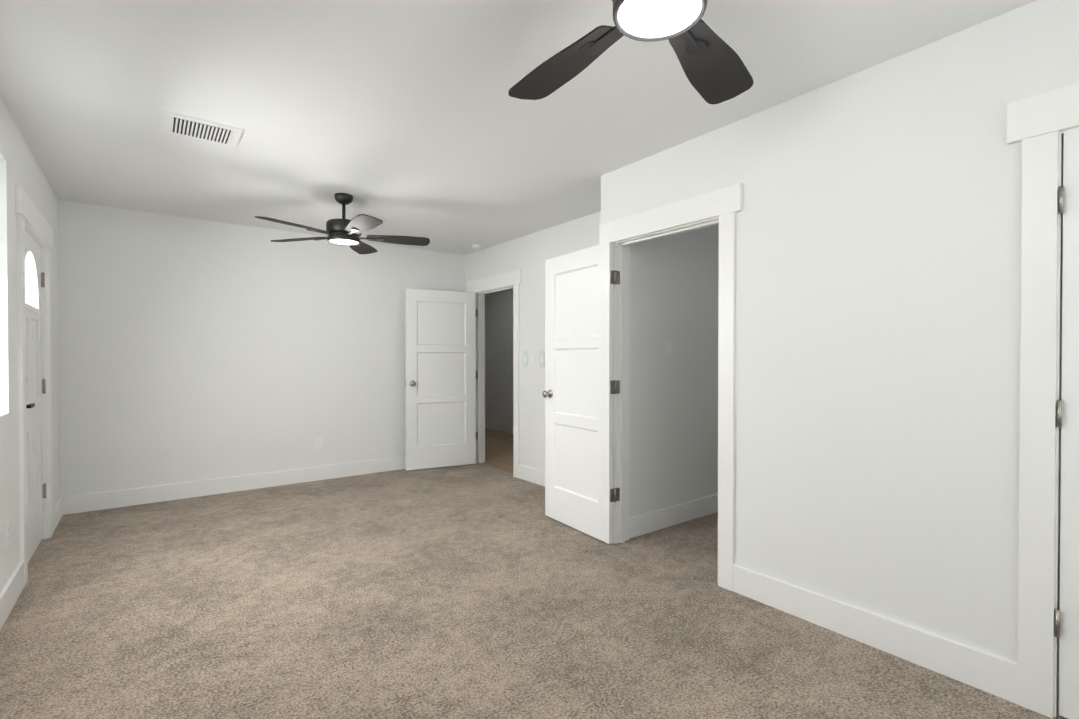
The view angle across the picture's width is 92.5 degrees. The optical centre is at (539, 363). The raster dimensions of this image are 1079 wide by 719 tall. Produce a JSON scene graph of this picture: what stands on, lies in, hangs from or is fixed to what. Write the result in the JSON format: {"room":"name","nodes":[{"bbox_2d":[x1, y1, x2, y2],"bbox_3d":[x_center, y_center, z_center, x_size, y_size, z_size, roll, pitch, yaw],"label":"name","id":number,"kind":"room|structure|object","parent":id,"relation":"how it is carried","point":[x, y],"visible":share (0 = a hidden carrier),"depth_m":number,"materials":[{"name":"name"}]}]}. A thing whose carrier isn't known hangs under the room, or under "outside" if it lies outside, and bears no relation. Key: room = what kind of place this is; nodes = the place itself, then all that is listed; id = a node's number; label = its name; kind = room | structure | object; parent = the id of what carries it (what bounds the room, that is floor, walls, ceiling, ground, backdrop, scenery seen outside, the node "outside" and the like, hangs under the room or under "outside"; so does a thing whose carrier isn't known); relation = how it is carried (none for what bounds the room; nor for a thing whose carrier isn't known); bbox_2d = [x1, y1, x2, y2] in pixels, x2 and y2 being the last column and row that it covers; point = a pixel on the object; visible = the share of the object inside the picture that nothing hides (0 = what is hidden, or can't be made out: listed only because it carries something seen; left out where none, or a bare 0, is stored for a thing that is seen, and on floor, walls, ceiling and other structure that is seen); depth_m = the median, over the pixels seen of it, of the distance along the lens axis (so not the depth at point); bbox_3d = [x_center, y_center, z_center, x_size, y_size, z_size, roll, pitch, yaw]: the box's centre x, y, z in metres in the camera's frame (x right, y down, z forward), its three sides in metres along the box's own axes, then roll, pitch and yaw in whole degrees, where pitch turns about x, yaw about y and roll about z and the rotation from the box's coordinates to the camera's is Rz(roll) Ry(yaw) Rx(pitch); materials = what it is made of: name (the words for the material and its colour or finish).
{"room":"empty bedroom","nodes":[
{"label":"empty bedroom","id":0,"kind":"room"},
{"bbox_2d":[0,97,59,592],"bbox_3d":[-1.952,-0.024,1.490,0.200,2.500,6.640,0,1,-37],"label":"wall","id":1,"kind":"structure","parent":0,"point":[19,166],"depth_m":2.68,"materials":[{"name":"white paint"}]},
{"bbox_2d":[4,520,8,547],"bbox_3d":[-2.608,0.833,2.532,0.008,0.118,0.072,0,1,-37],"label":"electrical outlet","id":2,"kind":"object","parent":1,"relation":"attached to","point":[6,527],"visible":0.98,"depth_m":2.51,"materials":[{"name":"white plastic"}]},
{"bbox_2d":[0,561,23,630],"bbox_3d":[-1.369,1.162,0.910,0.015,0.140,4.754,0,1,-37],"label":"baseboard","id":3,"kind":"structure","parent":1,"relation":"attached to","point":[10,593],"depth_m":2.55,"materials":[{"name":"white paint"}]},
{"bbox_2d":[25,230,45,561],"bbox_3d":[-3.171,0.200,3.187,0.145,2.000,0.874,0,1,-37],"label":"exterior door","id":4,"kind":"structure","parent":1,"relation":"in","point":[35,381],"depth_m":3.31,"materials":[{"name":"white paint"}]},
{"bbox_2d":[53,497,63,531],"bbox_3d":[-3.615,1.136,3.864,0.015,0.140,0.544,0,1,-37],"label":"baseboard","id":5,"kind":"structure","parent":1,"relation":"attached to","point":[58,511],"depth_m":3.90,"materials":[{"name":"white paint"}]},
{"bbox_2d":[58,200,464,496],"bbox_3d":[-2.396,-0.056,5.247,3.640,2.500,0.120,0,1,-37],"label":"wall","id":6,"kind":"structure","parent":0,"point":[192,349],"depth_m":4.76,"materials":[{"name":"white paint"}]},
{"bbox_2d":[64,456,405,514],"bbox_3d":[-2.348,1.124,5.194,3.640,0.140,0.040,0,1,-37],"label":"baseboard","id":7,"kind":"structure","parent":6,"relation":"attached to","point":[144,495],"depth_m":4.75,"materials":[{"name":"white paint"}]},
{"bbox_2d":[315,436,322,448],"bbox_3d":[-2.254,0.808,5.282,0.072,0.118,0.008,0,1,-37],"label":"electrical outlet","id":8,"kind":"object","parent":6,"relation":"attached to","point":[318,442],"visible":1,"depth_m":5.28,"materials":[{"name":"white plastic"}]},
{"bbox_2d":[480,428,512,473],"bbox_3d":[-1.806,1.218,5.870,5.720,0.060,6.460,0,1,-37],"label":"floor","id":9,"kind":"structure","parent":0,"point":[499,450],"depth_m":7.00,"materials":[{"name":"brown wood"}]},
{"bbox_2d":[485,289,512,424],"bbox_3d":[0.405,-0.077,7.577,0.120,2.500,6.400,0,1,-37],"label":"wall","id":10,"kind":"structure","parent":0,"point":[499,356],"depth_m":8.92,"materials":[{"name":"white paint"}]},
{"bbox_2d":[485,420,512,433],"bbox_3d":[0.388,1.104,7.499,0.015,0.140,6.280,0,1,-37],"label":"baseboard","id":11,"kind":"structure","parent":10,"relation":"attached to","point":[493,425],"depth_m":8.90,"materials":[{"name":"white paint"}]},
{"bbox_2d":[0,0,1035,254],"bbox_3d":[-0.753,-1.349,4.462,5.720,0.100,9.940,0,1,-37],"label":"ceiling","id":12,"kind":"structure","parent":0,"point":[404,118],"depth_m":2.48,"materials":[{"name":"white paint"}]},
{"bbox_2d":[161,110,242,147],"bbox_3d":[-1.859,-1.280,2.844,0.360,0.012,0.300,0,1,-37],"label":"ceiling vent","id":13,"kind":"object","parent":12,"relation":"in","point":[172,123],"visible":1,"depth_m":2.82,"materials":[{"name":"white metal"}]},
{"bbox_2d":[255,193,429,253],"bbox_3d":[-1.480,-1.113,3.950,1.263,0.363,1.210,0,1,-37],"label":"fan","id":14,"kind":"object","parent":12,"relation":"hanging from","point":[343,231],"visible":1,"depth_m":3.93,"materials":[{"name":"black metal"}]},
{"bbox_2d":[472,244,481,248],"bbox_3d":[-0.696,-1.294,5.725,0.110,0.034,0.110,0,1,-37],"label":"smoke detector","id":15,"kind":"object","parent":12,"relation":"attached to","point":[476,246],"visible":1,"depth_m":5.69,"materials":[{"name":"white plastic"}]},
{"bbox_2d":[508,0,752,104],"bbox_3d":[0.290,-1.091,1.386,1.262,0.363,1.221,0,1,-37],"label":"fan","id":16,"kind":"object","parent":12,"relation":"hanging from","point":[715,70],"visible":1,"depth_m":1.58,"materials":[{"name":"black wood"}]},
{"bbox_2d":[465,211,600,471],"bbox_3d":[-0.997,-0.067,6.512,0.120,2.500,6.400,0,1,-37],"label":"wall","id":17,"kind":"structure","parent":0,"point":[528,255],"depth_m":5.19,"materials":[{"name":"white paint"}]},
{"bbox_2d":[405,289,477,470],"bbox_3d":[-1.096,0.176,5.887,0.854,2.000,0.163,0,1,-28],"label":"hall door","id":18,"kind":"structure","parent":17,"relation":"in","point":[441,374],"depth_m":5.86,"materials":[{"name":"white paint"}]},
{"bbox_2d":[523,351,527,366],"bbox_3d":[-0.147,-0.047,5.286,0.012,0.160,0.075,0,1,-37],"label":"light switch","id":19,"kind":"object","parent":17,"relation":"attached to","point":[525,358],"visible":1,"depth_m":5.28,"materials":[{"name":"white plastic"}]},
{"bbox_2d":[519,465,544,485],"bbox_3d":[0.337,1.129,4.656,0.015,0.140,1.814,0,1,-37],"label":"baseboard","id":20,"kind":"structure","parent":17,"relation":"attached to","point":[526,473],"depth_m":5.18,"materials":[{"name":"white paint"}]},
{"bbox_2d":[540,351,544,366],"bbox_3d":[0.022,-0.045,5.063,0.012,0.160,0.075,0,1,-37],"label":"light switch","id":21,"kind":"object","parent":17,"relation":"attached to","point":[542,358],"visible":1,"depth_m":5.05,"materials":[{"name":"white plastic"}]},
{"bbox_2d":[0,463,1067,718],"bbox_3d":[-0.034,1.244,2.959,5.020,0.060,6.640,0,1,-37],"label":"floor carpet","id":22,"kind":"object","parent":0,"point":[472,591],"visible":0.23,"depth_m":2.41,"materials":[{"name":"beige carpet"}]},
{"bbox_2d":[601,171,718,516],"bbox_3d":[1.442,-0.048,4.271,2.470,2.500,0.120,0,1,-37],"label":"wall","id":23,"kind":"structure","parent":0,"point":[674,287],"depth_m":3.86,"materials":[{"name":"white paint"}]},
{"bbox_2d":[630,494,717,537],"bbox_3d":[1.204,1.135,4.014,1.492,0.140,0.015,0,1,-37],"label":"baseboard","id":24,"kind":"structure","parent":23,"relation":"attached to","point":[645,523],"depth_m":3.84,"materials":[{"name":"white paint"}]},
{"bbox_2d":[613,0,1078,663],"bbox_3d":[1.577,-0.029,2.150,0.120,2.500,3.420,0,1,-37],"label":"wall","id":25,"kind":"structure","parent":0,"point":[877,354],"depth_m":2.18,"materials":[{"name":"white paint"}]},
{"bbox_2d":[542,242,619,543],"bbox_3d":[0.270,0.195,3.742,0.163,2.000,0.771,0,1,-33],"label":"closet door","id":26,"kind":"structure","parent":25,"relation":"in","point":[582,387],"depth_m":3.69,"materials":[{"name":"white paint"}]},
{"bbox_2d":[733,565,1017,703],"bbox_3d":[1.379,1.149,2.309,0.015,0.140,1.133,0,1,-37],"label":"baseboard","id":27,"kind":"structure","parent":25,"relation":"attached to","point":[970,666],"depth_m":2.17,"materials":[{"name":"white paint"}]},
{"bbox_2d":[1055,129,1078,718],"bbox_3d":[2.047,0.215,1.464,0.163,2.000,0.821,0,1,-37],"label":"door","id":28,"kind":"structure","parent":25,"relation":"in","point":[1067,623],"depth_m":1.76,"materials":[{"name":"white paint"}]}
]}

